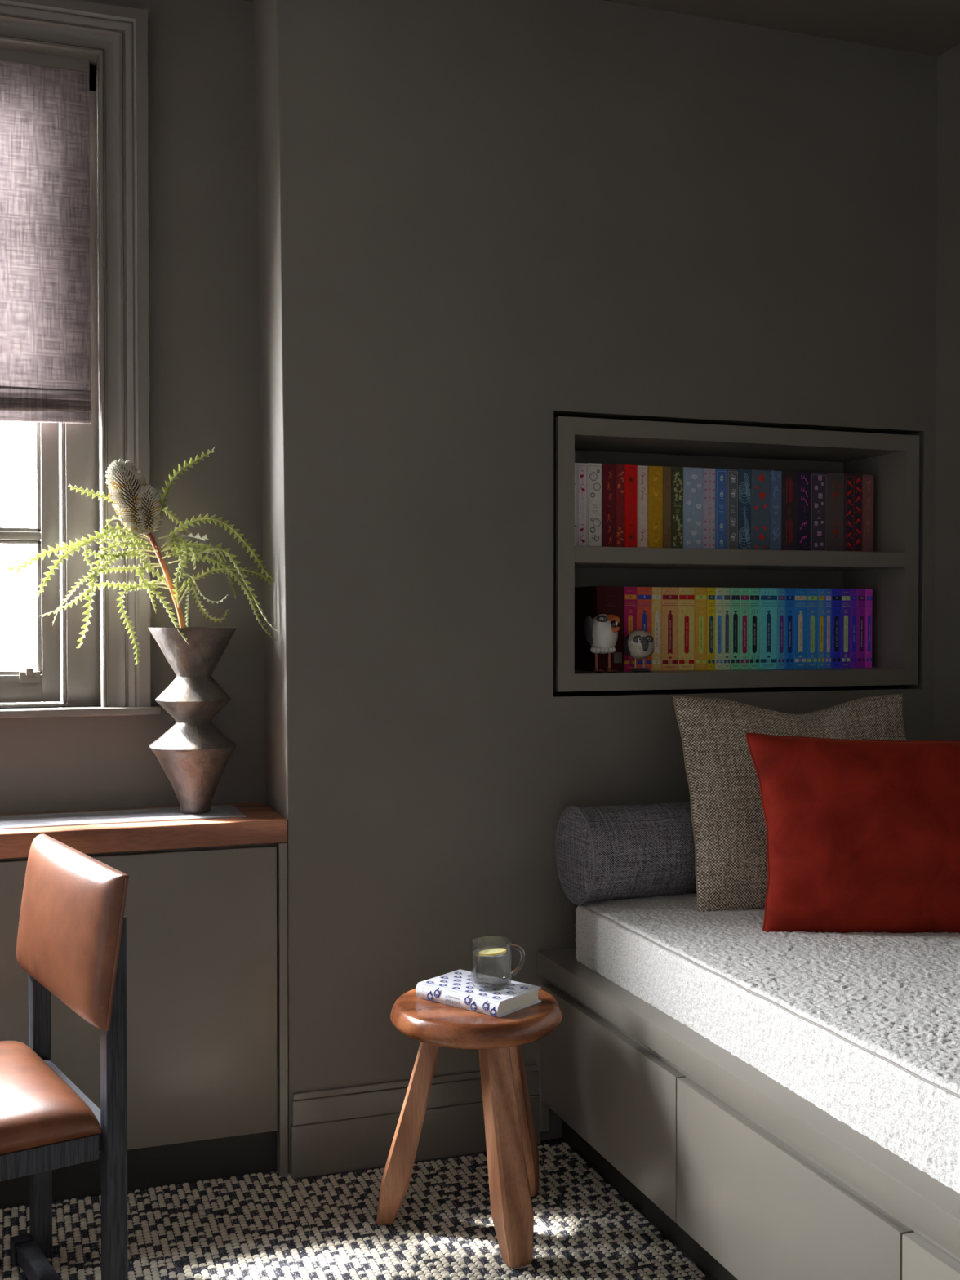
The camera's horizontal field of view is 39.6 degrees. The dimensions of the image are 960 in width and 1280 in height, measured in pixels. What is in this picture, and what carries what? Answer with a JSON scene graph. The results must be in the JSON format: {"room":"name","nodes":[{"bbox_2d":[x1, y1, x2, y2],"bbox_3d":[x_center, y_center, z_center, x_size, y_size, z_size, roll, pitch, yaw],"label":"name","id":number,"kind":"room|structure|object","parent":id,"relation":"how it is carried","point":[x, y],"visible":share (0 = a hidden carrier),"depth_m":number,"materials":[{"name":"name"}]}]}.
{"room":"bedroom","nodes":[
{"label":"bedroom","id":0,"kind":"room"},
{"bbox_2d":[0,0,266,814],"bbox_3d":[-1.664,-0.156,2.799,2.520,2.612,0.210,0,1,-19],"label":"wall","id":1,"kind":"structure","parent":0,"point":[204,295],"depth_m":3.04,"materials":[{"name":"paint"}]},
{"bbox_2d":[0,48,91,424],"bbox_3d":[-1.376,-0.880,2.799,1.072,0.815,0.051,0,1,-19],"label":"blind","id":2,"kind":"object","parent":1,"relation":"attached to","point":[45,272],"visible":1,"depth_m":2.95,"materials":[{"name":"fabric"}]},
{"bbox_2d":[0,0,161,718],"bbox_3d":[-1.409,-0.612,2.873,1.376,1.566,0.305,0,1,-19],"label":"window","id":3,"kind":"structure","parent":1,"relation":"attached to","point":[104,672],"depth_m":2.97,"materials":[{"name":"paint"}]},
{"bbox_2d":[0,1137,712,1279],"bbox_3d":[-0.150,1.212,0.923,4.315,0.064,5.000,0,1,-19],"label":"floor","id":4,"kind":"structure","parent":0,"point":[270,1225],"depth_m":2.60,"materials":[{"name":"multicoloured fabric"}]},
{"bbox_2d":[0,833,128,1279],"bbox_3d":[-0.901,0.766,2.179,0.509,0.791,0.485,-1,1,-33],"label":"dining chair","id":5,"kind":"object","parent":4,"relation":"on","point":[71,944],"visible":1,"depth_m":2.13,"materials":[{"name":"brown leather"}]},
{"bbox_2d":[0,842,288,1208],"bbox_3d":[-1.613,0.796,2.575,2.452,0.716,0.274,0,1,-19],"label":"base cabinet","id":6,"kind":"object","parent":4,"relation":"on","point":[207,989],"visible":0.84,"depth_m":2.79,"materials":[{"name":"paint"}]},
{"bbox_2d":[0,802,287,858],"bbox_3d":[-1.614,0.412,2.569,2.454,0.050,0.277,0,1,-19],"label":"countertop","id":7,"kind":"structure","parent":6,"relation":"on","point":[261,824],"depth_m":2.77,"materials":[{"name":"brown wood"}]},
{"bbox_2d":[0,804,245,829],"bbox_3d":[-1.372,0.384,2.664,1.776,0.003,0.177,0,1,-19],"label":"grille","id":8,"kind":"object","parent":7,"relation":"on","point":[100,817],"visible":1,"depth_m":2.87,"materials":[{"name":"silver metal"}]},
{"bbox_2d":[147,626,236,813],"bbox_3d":[-0.629,0.175,2.926,0.191,0.405,0.191,0,1,-19],"label":"ceramic vase","id":9,"kind":"object","parent":7,"relation":"on","point":[193,754],"visible":1,"depth_m":2.88,"materials":[{"name":"grey ceramic"}]},
{"bbox_2d":[7,447,279,664],"bbox_3d":[-0.705,-0.183,2.865,0.588,0.467,0.173,0,1,-19],"label":"plant","id":10,"kind":"object","parent":9,"relation":"in","point":[136,504],"visible":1,"depth_m":2.85,"materials":[{"name":"green plant"}]},
{"bbox_2d":[376,988,562,1268],"bbox_3d":[-0.009,0.928,2.604,0.357,0.443,0.359,0,1,-19],"label":"wooden stool","id":11,"kind":"object","parent":4,"relation":"on","point":[511,1143],"visible":0.73,"depth_m":2.50,"materials":[{"name":"brown wood"}]},
{"bbox_2d":[415,968,541,1017],"bbox_3d":[-0.004,0.691,2.616,0.206,0.031,0.138,1,1,39],"label":"book","id":12,"kind":"object","parent":11,"relation":"on","point":[455,988],"visible":0.88,"depth_m":2.58,"materials":[{"name":"white paper"}]},
{"bbox_2d":[445,995,459,1003],"bbox_3d":[-0.053,0.693,2.567,0.036,0.013,0.001,1,1,39],"label":"print","id":13,"kind":"object","parent":12,"relation":"on","point":[449,998],"depth_m":2.57},
{"bbox_2d":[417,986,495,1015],"bbox_3d":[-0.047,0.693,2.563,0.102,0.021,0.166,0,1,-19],"label":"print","id":14,"kind":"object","parent":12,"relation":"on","point":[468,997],"depth_m":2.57},
{"bbox_2d":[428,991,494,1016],"bbox_3d":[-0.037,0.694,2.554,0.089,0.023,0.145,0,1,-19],"label":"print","id":15,"kind":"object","parent":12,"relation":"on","point":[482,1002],"depth_m":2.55},
{"bbox_2d":[426,987,496,1017],"bbox_3d":[-0.036,0.692,2.555,0.091,0.031,0.148,0,1,-19],"label":"print","id":16,"kind":"object","parent":12,"relation":"on","point":[474,999],"depth_m":2.56},
{"bbox_2d":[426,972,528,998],"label":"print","id":17,"kind":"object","parent":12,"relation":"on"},
{"bbox_2d":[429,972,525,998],"bbox_3d":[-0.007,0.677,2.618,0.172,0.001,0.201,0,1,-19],"label":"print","id":18,"kind":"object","parent":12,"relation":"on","point":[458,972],"depth_m":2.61},
{"bbox_2d":[423,970,533,999],"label":"print","id":19,"kind":"object","parent":12,"relation":"on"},
{"bbox_2d":[471,936,524,991],"bbox_3d":[0.029,0.631,2.594,0.096,0.092,0.080,0,1,25],"label":"glass mug","id":20,"kind":"object","parent":12,"relation":"on","point":[519,948],"visible":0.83,"depth_m":2.60,"materials":[{"name":"clear glass"}]},
{"bbox_2d":[472,947,510,986],"bbox_3d":[0.022,0.638,2.598,0.074,0.061,0.074,0,1,-19],"label":"water","id":21,"kind":"object","parent":20,"relation":"in","point":[488,971],"visible":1,"depth_m":2.57,"materials":[{"name":"clear liquid"}]},
{"bbox_2d":[484,947,506,955],"bbox_3d":[0.025,0.608,2.599,0.054,0.011,0.054,0,1,-19],"label":"lemon slice","id":22,"kind":"object","parent":21,"relation":"on","point":[495,951],"visible":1,"depth_m":2.59,"materials":[{"name":"beige food"}]},
{"bbox_2d":[536,947,959,1279],"bbox_3d":[1.006,0.943,2.191,1.087,0.437,2.194,0,1,-19],"label":"daybed base","id":23,"kind":"object","parent":4,"relation":"on","point":[750,1179],"visible":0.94,"depth_m":2.26,"materials":[{"name":"paint"}]},
{"bbox_2d":[575,893,959,1193],"bbox_3d":[1.034,0.653,2.171,1.031,0.142,2.067,0,1,-19],"label":"mattress","id":24,"kind":"object","parent":23,"relation":"on","point":[863,1027],"visible":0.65,"depth_m":2.27,"materials":[{"name":"beige fabric"}]},
{"bbox_2d":[555,800,696,904],"bbox_3d":[0.609,0.474,3.094,0.864,0.217,0.217,0,1,-19],"label":"bolster","id":25,"kind":"object","parent":24,"relation":"on","point":[602,853],"visible":0.44,"depth_m":2.92,"materials":[{"name":"grey fabric"}]},
{"bbox_2d":[673,693,906,911],"bbox_3d":[0.715,0.354,2.949,0.554,0.460,0.188,0,1,-11],"label":"cushion","id":26,"kind":"object","parent":24,"relation":"on","point":[728,822],"visible":0.54,"depth_m":2.90,"materials":[{"name":"beige fabric"}]},
{"bbox_2d":[745,732,959,933],"bbox_3d":[0.876,0.395,2.700,0.663,0.407,0.197,0,1,4],"label":"velvet cushion","id":27,"kind":"object","parent":24,"relation":"on","point":[863,835],"visible":0.91,"depth_m":2.64,"materials":[{"name":"red fabric"}]},
{"bbox_2d":[253,0,937,1173],"bbox_3d":[0.280,-0.165,3.337,1.684,2.612,0.485,0,1,-19],"label":"wall","id":28,"kind":"structure","parent":0,"point":[482,224],"depth_m":2.99,"materials":[{"name":"paint"}]},
{"bbox_2d":[289,1063,540,1179],"bbox_3d":[-0.134,1.059,2.945,0.572,0.178,0.020,0,1,-19],"label":"baseboard","id":29,"kind":"structure","parent":28,"relation":"attached to","point":[332,1131],"depth_m":2.91,"materials":[{"name":"paint"}]},
{"bbox_2d":[553,416,919,691],"bbox_3d":[0.598,-0.201,3.337,0.986,0.628,0.275,0,1,-19],"label":"bookshelf","id":30,"kind":"object","parent":28,"relation":"attached to","point":[891,570],"visible":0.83,"depth_m":3.32,"materials":[{"name":"paint"}]},
{"bbox_2d":[574,462,577,546],"bbox_3d":[0.198,-0.320,3.224,0.022,0.203,0.132,0,1,-19],"label":"book","id":31,"kind":"object","parent":30,"relation":"on","point":[575,464],"visible":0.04,"depth_m":3.17,"materials":[{"name":"paper"}]},
{"bbox_2d":[576,462,587,546],"bbox_3d":[0.222,-0.320,3.233,0.027,0.203,0.132,0,1,-19],"label":"book","id":32,"kind":"object","parent":30,"relation":"on","point":[582,468],"visible":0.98,"depth_m":3.17,"materials":[{"name":"white paper"}]},
{"bbox_2d":[579,470,585,544],"bbox_3d":[0.244,-0.310,3.170,0.014,0.187,0.001,0,1,-19],"label":"print","id":33,"kind":"object","parent":32,"relation":"attached to","point":[581,476],"depth_m":3.17},
{"bbox_2d":[586,462,602,546],"bbox_3d":[0.253,-0.320,3.244,0.038,0.204,0.132,0,1,-19],"label":"book","id":34,"kind":"object","parent":30,"relation":"on","point":[594,470],"visible":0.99,"depth_m":3.18,"materials":[{"name":"white paper"}]},
{"bbox_2d":[574,586,623,671],"bbox_3d":[0.291,-0.028,3.262,0.072,0.204,0.132,0,1,-19],"label":"book","id":35,"kind":"object","parent":30,"relation":"on","point":[592,601],"visible":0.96,"depth_m":3.21,"materials":[{"name":"paper"}]},
{"bbox_2d":[613,652,622,662],"bbox_3d":[0.332,0.043,3.208,0.022,0.026,0.001,0,1,-19],"label":"print","id":36,"kind":"object","parent":35,"relation":"attached to","point":[617,655],"depth_m":3.21},
{"bbox_2d":[584,613,620,672],"bbox_3d":[0.289,0.008,3.147,0.086,0.138,0.079,0,1,9],"label":"bird figurine","id":37,"kind":"object","parent":30,"relation":"on","point":[601,632],"visible":1,"depth_m":3.12,"materials":[{"name":"white ceramic"}]},
{"bbox_2d":[601,463,616,546],"bbox_3d":[0.288,-0.321,3.256,0.036,0.204,0.132,0,1,-19],"label":"book","id":38,"kind":"object","parent":30,"relation":"on","point":[608,470],"visible":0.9,"depth_m":3.19,"materials":[{"name":"red paper"}]},
{"bbox_2d":[606,471,613,544],"bbox_3d":[0.310,-0.317,3.194,0.017,0.175,0.001,0,1,-19],"label":"print","id":39,"kind":"object","parent":38,"relation":"attached to","point":[610,539],"depth_m":3.19},
{"bbox_2d":[615,464,625,546],"bbox_3d":[0.316,-0.321,3.266,0.024,0.203,0.132,0,1,-19],"label":"book","id":40,"kind":"object","parent":30,"relation":"on","point":[620,490],"visible":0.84,"depth_m":3.20,"materials":[{"name":"red paper"}]},
{"bbox_2d":[623,586,636,671],"bbox_3d":[0.341,-0.027,3.280,0.033,0.204,0.132,0,1,-19],"label":"book","id":41,"kind":"object","parent":30,"relation":"on","point":[629,593],"visible":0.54,"depth_m":3.22,"materials":[{"name":"paper"}]},
{"bbox_2d":[624,464,637,546],"bbox_3d":[0.342,-0.321,3.275,0.033,0.204,0.132,0,1,-19],"label":"book","id":42,"kind":"object","parent":30,"relation":"on","point":[630,471],"visible":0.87,"depth_m":3.21,"materials":[{"name":"red paper"}]},
{"bbox_2d":[627,466,635,546],"bbox_3d":[0.364,-0.321,3.213,0.020,0.191,0.001,0,1,-19],"label":"print","id":43,"kind":"object","parent":42,"relation":"attached to","point":[631,479],"depth_m":3.21},
{"bbox_2d":[623,629,654,671],"bbox_3d":[0.383,0.026,3.168,0.074,0.101,0.082,0,1,-19],"label":"bird figurine","id":44,"kind":"object","parent":30,"relation":"on","point":[639,644],"visible":1,"depth_m":3.15,"materials":[{"name":"white ceramic"}]},
{"bbox_2d":[636,465,648,547],"bbox_3d":[0.372,-0.321,3.286,0.028,0.203,0.132,0,1,-19],"label":"book","id":45,"kind":"object","parent":30,"relation":"on","point":[642,471],"visible":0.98,"depth_m":3.22,"materials":[{"name":"white paper"}]},
{"bbox_2d":[638,467,644,541],"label":"print","id":46,"kind":"object","parent":45,"relation":"attached to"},
{"bbox_2d":[636,586,651,671],"bbox_3d":[0.376,-0.028,3.292,0.040,0.204,0.132,0,1,-19],"label":"book","id":47,"kind":"object","parent":30,"relation":"on","point":[643,593],"visible":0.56,"depth_m":3.23,"materials":[{"name":"paper"}]},
{"bbox_2d":[648,466,662,547],"bbox_3d":[0.405,-0.321,3.297,0.040,0.203,0.132,0,1,-19],"label":"book","id":48,"kind":"object","parent":30,"relation":"on","point":[655,473],"visible":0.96,"depth_m":3.23,"materials":[{"name":"yellow paper"}]},
{"bbox_2d":[651,471,660,546],"bbox_3d":[0.426,-0.319,3.235,0.029,0.182,0.001,0,1,-19],"label":"print","id":49,"kind":"object","parent":48,"relation":"attached to","point":[656,478],"depth_m":3.24},
{"bbox_2d":[651,586,661,671],"bbox_3d":[0.408,-0.028,3.304,0.026,0.204,0.132,0,1,-19],"label":"book","id":50,"kind":"object","parent":30,"relation":"on","point":[655,591],"visible":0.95,"depth_m":3.24,"materials":[{"name":"beige paper"}]},
{"bbox_2d":[662,466,671,547],"bbox_3d":[0.434,-0.321,3.308,0.023,0.203,0.132,0,1,-19],"label":"book","id":51,"kind":"object","parent":30,"relation":"on","point":[667,471],"visible":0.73,"depth_m":3.25,"materials":[{"name":"paper"}]},
{"bbox_2d":[665,476,671,542],"bbox_3d":[0.457,-0.318,3.246,0.017,0.164,0.001,0,1,-19],"label":"print","id":52,"kind":"object","parent":51,"relation":"attached to","point":[666,477],"depth_m":3.25},
{"bbox_2d":[661,586,678,671],"bbox_3d":[0.442,-0.028,3.315,0.045,0.204,0.132,0,1,-19],"label":"book","id":53,"kind":"object","parent":30,"relation":"on","point":[669,595],"visible":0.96,"depth_m":3.25,"materials":[{"name":"orange paper"}]},
{"bbox_2d":[671,466,684,548],"bbox_3d":[0.462,-0.322,3.317,0.034,0.204,0.132,0,1,-19],"label":"book","id":54,"kind":"object","parent":30,"relation":"on","point":[677,497],"visible":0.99,"depth_m":3.25,"materials":[{"name":"green paper"}]},
{"bbox_2d":[677,586,694,670],"bbox_3d":[0.485,-0.028,3.330,0.045,0.204,0.132,0,1,-19],"label":"book","id":55,"kind":"object","parent":30,"relation":"on","point":[686,659],"visible":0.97,"depth_m":3.27,"materials":[{"name":"paper"}]},
{"bbox_2d":[683,466,702,548],"bbox_3d":[0.501,-0.322,3.331,0.054,0.203,0.132,0,1,-19],"label":"book","id":56,"kind":"object","parent":30,"relation":"on","point":[692,477],"visible":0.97,"depth_m":3.27,"materials":[{"name":"blue paper"}]},
{"bbox_2d":[685,475,700,545],"bbox_3d":[0.524,-0.318,3.269,0.045,0.175,0.001,0,1,-19],"label":"print","id":57,"kind":"object","parent":56,"relation":"attached to","point":[699,486],"depth_m":3.27},
{"bbox_2d":[694,587,706,670],"bbox_3d":[0.522,-0.029,3.344,0.034,0.204,0.132,0,1,-19],"label":"book","id":58,"kind":"object","parent":30,"relation":"on","point":[700,593],"visible":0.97,"depth_m":3.28,"materials":[{"name":"yellow paper"}]},
{"bbox_2d":[700,595,702,648],"bbox_3d":[0.544,-0.043,3.281,0.004,0.131,0.001,0,1,-19],"label":"print","id":59,"kind":"object","parent":58,"relation":"attached to","point":[700,596],"depth_m":3.28},
{"bbox_2d":[702,467,715,548],"bbox_3d":[0.543,-0.322,3.346,0.035,0.203,0.132,0,1,-19],"label":"book","id":60,"kind":"object","parent":30,"relation":"on","point":[708,474],"visible":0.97,"depth_m":3.28,"materials":[{"name":"paper"}]},
{"bbox_2d":[706,587,715,670],"bbox_3d":[0.549,-0.029,3.353,0.022,0.204,0.132,0,1,-19],"label":"book","id":61,"kind":"object","parent":30,"relation":"on","point":[710,591],"visible":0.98,"depth_m":3.29,"materials":[{"name":"paper"}]},
{"bbox_2d":[715,587,723,670],"bbox_3d":[0.570,-0.029,3.361,0.021,0.204,0.132,0,1,-19],"label":"book","id":62,"kind":"object","parent":30,"relation":"on","point":[718,591],"visible":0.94,"depth_m":3.30,"materials":[{"name":"teal paper"}]},
{"bbox_2d":[715,468,726,549],"bbox_3d":[0.575,-0.322,3.357,0.031,0.204,0.132,0,1,-19],"label":"book","id":63,"kind":"object","parent":30,"relation":"on","point":[721,473],"visible":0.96,"depth_m":3.29,"materials":[{"name":"blue paper"}]},
{"bbox_2d":[722,587,730,670],"bbox_3d":[0.590,-0.029,3.368,0.020,0.204,0.132,0,1,-19],"label":"book","id":64,"kind":"object","parent":30,"relation":"on","point":[726,591],"visible":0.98,"depth_m":3.31,"materials":[{"name":"green paper"}]},
{"bbox_2d":[724,591,729,666],"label":"print","id":65,"kind":"object","parent":64,"relation":"attached to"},
{"bbox_2d":[726,469,737,549],"bbox_3d":[0.605,-0.323,3.368,0.032,0.203,0.132,0,1,-19],"label":"book","id":66,"kind":"object","parent":30,"relation":"on","point":[731,474],"visible":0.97,"depth_m":3.30,"materials":[{"name":"grey paper"}]},
{"bbox_2d":[729,587,739,669],"bbox_3d":[0.613,-0.029,3.376,0.026,0.204,0.132,0,1,-19],"label":"book","id":67,"kind":"object","parent":30,"relation":"on","point":[735,592],"visible":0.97,"depth_m":3.31,"materials":[{"name":"green paper"}]},
{"bbox_2d":[737,469,751,549],"bbox_3d":[0.637,-0.323,3.379,0.035,0.203,0.132,0,1,-19],"label":"book","id":68,"kind":"object","parent":30,"relation":"on","point":[744,476],"visible":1,"depth_m":3.32,"materials":[{"name":"blue paper"}]},
{"bbox_2d":[739,587,749,669],"bbox_3d":[0.637,-0.029,3.384,0.026,0.204,0.132,0,1,-19],"label":"book","id":69,"kind":"object","parent":30,"relation":"on","point":[744,592],"visible":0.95,"depth_m":3.32,"materials":[{"name":"green paper"}]},
{"bbox_2d":[748,587,759,669],"bbox_3d":[0.664,-0.029,3.394,0.030,0.204,0.132,0,1,-19],"label":"book","id":70,"kind":"object","parent":30,"relation":"on","point":[753,594],"visible":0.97,"depth_m":3.33,"materials":[{"name":"green paper"}]},
{"bbox_2d":[750,469,769,550],"bbox_3d":[0.679,-0.323,3.394,0.054,0.204,0.132,0,1,-19],"label":"book","id":71,"kind":"object","parent":30,"relation":"on","point":[760,479],"visible":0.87,"depth_m":3.33,"materials":[{"name":"blue paper"}]},
{"bbox_2d":[755,473,766,548],"bbox_3d":[0.701,-0.322,3.331,0.034,0.189,0.001,0,1,-19],"label":"print","id":72,"kind":"object","parent":71,"relation":"attached to","point":[761,477],"depth_m":3.33},
{"bbox_2d":[759,587,777,669],"bbox_3d":[0.702,-0.030,3.407,0.050,0.204,0.132,0,1,-19],"label":"book","id":73,"kind":"object","parent":30,"relation":"on","point":[767,596],"visible":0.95,"depth_m":3.34,"materials":[{"name":"teal paper"}]},
{"bbox_2d":[769,467,782,550],"bbox_3d":[0.721,-0.327,3.408,0.033,0.212,0.132,0,1,-19],"label":"book","id":74,"kind":"object","parent":30,"relation":"on","point":[775,476],"visible":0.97,"depth_m":3.35,"materials":[{"name":"blue paper"}]},
{"bbox_2d":[777,587,785,669],"bbox_3d":[0.737,-0.030,3.419,0.022,0.204,0.132,0,1,-19],"label":"book","id":75,"kind":"object","parent":30,"relation":"on","point":[780,591],"visible":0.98,"depth_m":3.36,"materials":[{"name":"blue paper"}]},
{"bbox_2d":[781,471,797,550],"bbox_3d":[0.758,-0.323,3.421,0.045,0.203,0.132,0,1,-19],"label":"book","id":76,"kind":"object","parent":30,"relation":"on","point":[788,479],"visible":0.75,"depth_m":3.36,"materials":[{"name":"black paper"}]},
{"bbox_2d":[786,476,793,543],"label":"print","id":77,"kind":"object","parent":76,"relation":"attached to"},
{"bbox_2d":[789,478,791,543],"bbox_3d":[0.783,-0.326,3.360,0.007,0.167,0.001,0,1,-19],"label":"print","id":78,"kind":"object","parent":76,"relation":"attached to","point":[790,482],"depth_m":3.36},
{"bbox_2d":[785,587,794,668],"bbox_3d":[0.760,-0.030,3.427,0.025,0.204,0.132,0,1,-19],"label":"book","id":79,"kind":"object","parent":30,"relation":"on","point":[789,593],"visible":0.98,"depth_m":3.37,"materials":[{"name":"blue paper"}]},
{"bbox_2d":[793,588,806,668],"bbox_3d":[0.789,-0.030,3.438,0.037,0.204,0.132,0,1,-19],"label":"book","id":80,"kind":"object","parent":30,"relation":"on","point":[800,594],"visible":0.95,"depth_m":3.38,"materials":[{"name":"blue paper"}]},
{"bbox_2d":[796,471,810,550],"bbox_3d":[0.798,-0.324,3.435,0.038,0.204,0.132,0,1,-19],"label":"book","id":81,"kind":"object","parent":30,"relation":"on","point":[803,484],"visible":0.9,"depth_m":3.37,"materials":[{"name":"paper"}]},
{"bbox_2d":[800,475,808,548],"bbox_3d":[0.820,-0.325,3.373,0.023,0.186,0.001,0,1,-19],"label":"print","id":82,"kind":"object","parent":81,"relation":"attached to","point":[803,477],"depth_m":3.37},
{"bbox_2d":[806,588,817,668],"bbox_3d":[0.822,-0.030,3.449,0.032,0.204,0.132,0,1,-19],"label":"book","id":83,"kind":"object","parent":30,"relation":"on","point":[811,593],"visible":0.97,"depth_m":3.39,"materials":[{"name":"blue paper"}]},
{"bbox_2d":[809,472,826,551],"bbox_3d":[0.839,-0.324,3.450,0.048,0.204,0.132,0,1,-19],"label":"book","id":84,"kind":"object","parent":30,"relation":"on","point":[818,506],"visible":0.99,"depth_m":3.39,"materials":[{"name":"black paper"}]},
{"bbox_2d":[814,475,822,546],"bbox_3d":[0.861,-0.327,3.387,0.025,0.178,0.001,0,1,-19],"label":"print","id":85,"kind":"object","parent":84,"relation":"attached to","point":[819,476],"depth_m":3.39},
{"bbox_2d":[817,588,824,668],"bbox_3d":[0.848,-0.031,3.458,0.020,0.204,0.132,0,1,-19],"label":"book","id":86,"kind":"object","parent":30,"relation":"on","point":[820,612],"visible":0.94,"depth_m":3.40,"materials":[{"name":"blue paper"}]},
{"bbox_2d":[818,591,824,662],"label":"print","id":87,"kind":"object","parent":86,"relation":"attached to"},
{"bbox_2d":[824,588,831,668],"bbox_3d":[0.867,-0.031,3.465,0.019,0.204,0.132,0,1,-19],"label":"book","id":88,"kind":"object","parent":30,"relation":"on","point":[828,592],"visible":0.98,"depth_m":3.40,"materials":[{"name":"blue paper"}]},
{"bbox_2d":[825,591,831,662],"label":"print","id":89,"kind":"object","parent":88,"relation":"attached to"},
{"bbox_2d":[826,472,844,551],"bbox_3d":[0.886,-0.325,3.467,0.052,0.204,0.132,0,1,-19],"label":"book","id":90,"kind":"object","parent":30,"relation":"on","point":[835,482],"visible":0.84,"depth_m":3.40,"materials":[{"name":"paper"}]},
{"bbox_2d":[831,481,839,545],"bbox_3d":[0.908,-0.323,3.404,0.025,0.164,0.001,0,1,-19],"label":"print","id":91,"kind":"object","parent":90,"relation":"attached to","point":[835,531],"depth_m":3.40},
{"bbox_2d":[831,588,840,668],"bbox_3d":[0.890,-0.031,3.473,0.028,0.204,0.132,0,1,-19],"label":"book","id":92,"kind":"object","parent":30,"relation":"on","point":[836,593],"visible":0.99,"depth_m":3.41,"materials":[{"name":"blue paper"}]},
{"bbox_2d":[840,588,850,667],"bbox_3d":[0.917,-0.031,3.482,0.027,0.204,0.132,0,1,-19],"label":"book","id":93,"kind":"object","parent":30,"relation":"on","point":[845,593],"visible":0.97,"depth_m":3.42,"materials":[{"name":"paper"}]},
{"bbox_2d":[844,473,862,551],"bbox_3d":[0.937,-0.325,3.485,0.055,0.204,0.132,0,1,-19],"label":"book","id":94,"kind":"object","parent":30,"relation":"on","point":[853,483],"visible":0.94,"depth_m":3.42,"materials":[{"name":"paper"}]},
{"bbox_2d":[849,588,857,667],"bbox_3d":[0.939,-0.031,3.490,0.020,0.204,0.132,0,1,-19],"label":"book","id":95,"kind":"object","parent":30,"relation":"on","point":[853,610],"visible":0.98,"depth_m":3.43,"materials":[{"name":"paper"}]},
{"bbox_2d":[856,588,865,667],"bbox_3d":[0.961,-0.031,3.498,0.025,0.204,0.132,0,1,-19],"label":"book","id":96,"kind":"object","parent":30,"relation":"on","point":[860,646],"visible":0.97,"depth_m":3.44,"materials":[{"name":"purple paper"}]},
{"bbox_2d":[862,475,873,551],"bbox_3d":[0.979,-0.325,3.499,0.033,0.203,0.132,0,1,-19],"label":"book","id":97,"kind":"object","parent":30,"relation":"on","point":[868,480],"visible":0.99,"depth_m":3.44,"materials":[{"name":"brown paper"}]},
{"bbox_2d":[866,480,871,530],"bbox_3d":[1.001,-0.344,3.437,0.013,0.135,0.001,0,1,-19],"label":"print","id":98,"kind":"object","parent":97,"relation":"attached to","point":[870,480],"depth_m":3.44},
{"bbox_2d":[865,588,872,667],"bbox_3d":[0.983,-0.031,3.506,0.020,0.204,0.132,0,1,-19],"label":"book","id":99,"kind":"object","parent":30,"relation":"on","point":[868,592],"visible":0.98,"depth_m":3.44,"materials":[{"name":"purple paper"}]},
{"bbox_2d":[866,592,871,661],"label":"print","id":100,"kind":"object","parent":99,"relation":"attached to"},
{"bbox_2d":[241,0,959,56],"bbox_3d":[-0.150,-1.478,0.875,4.315,0.100,5.000,0,1,-19],"label":"ceiling","id":101,"kind":"structure","parent":0,"point":[926,27],"depth_m":3.14,"materials":[{"name":"paint"}]},
{"bbox_2d":[933,43,959,740],"bbox_3d":[1.821,-0.135,1.646,0.100,2.612,4.900,0,1,-19],"label":"wall","id":102,"kind":"structure","parent":0,"point":[947,517],"depth_m":3.34,"materials":[{"name":"paint"}]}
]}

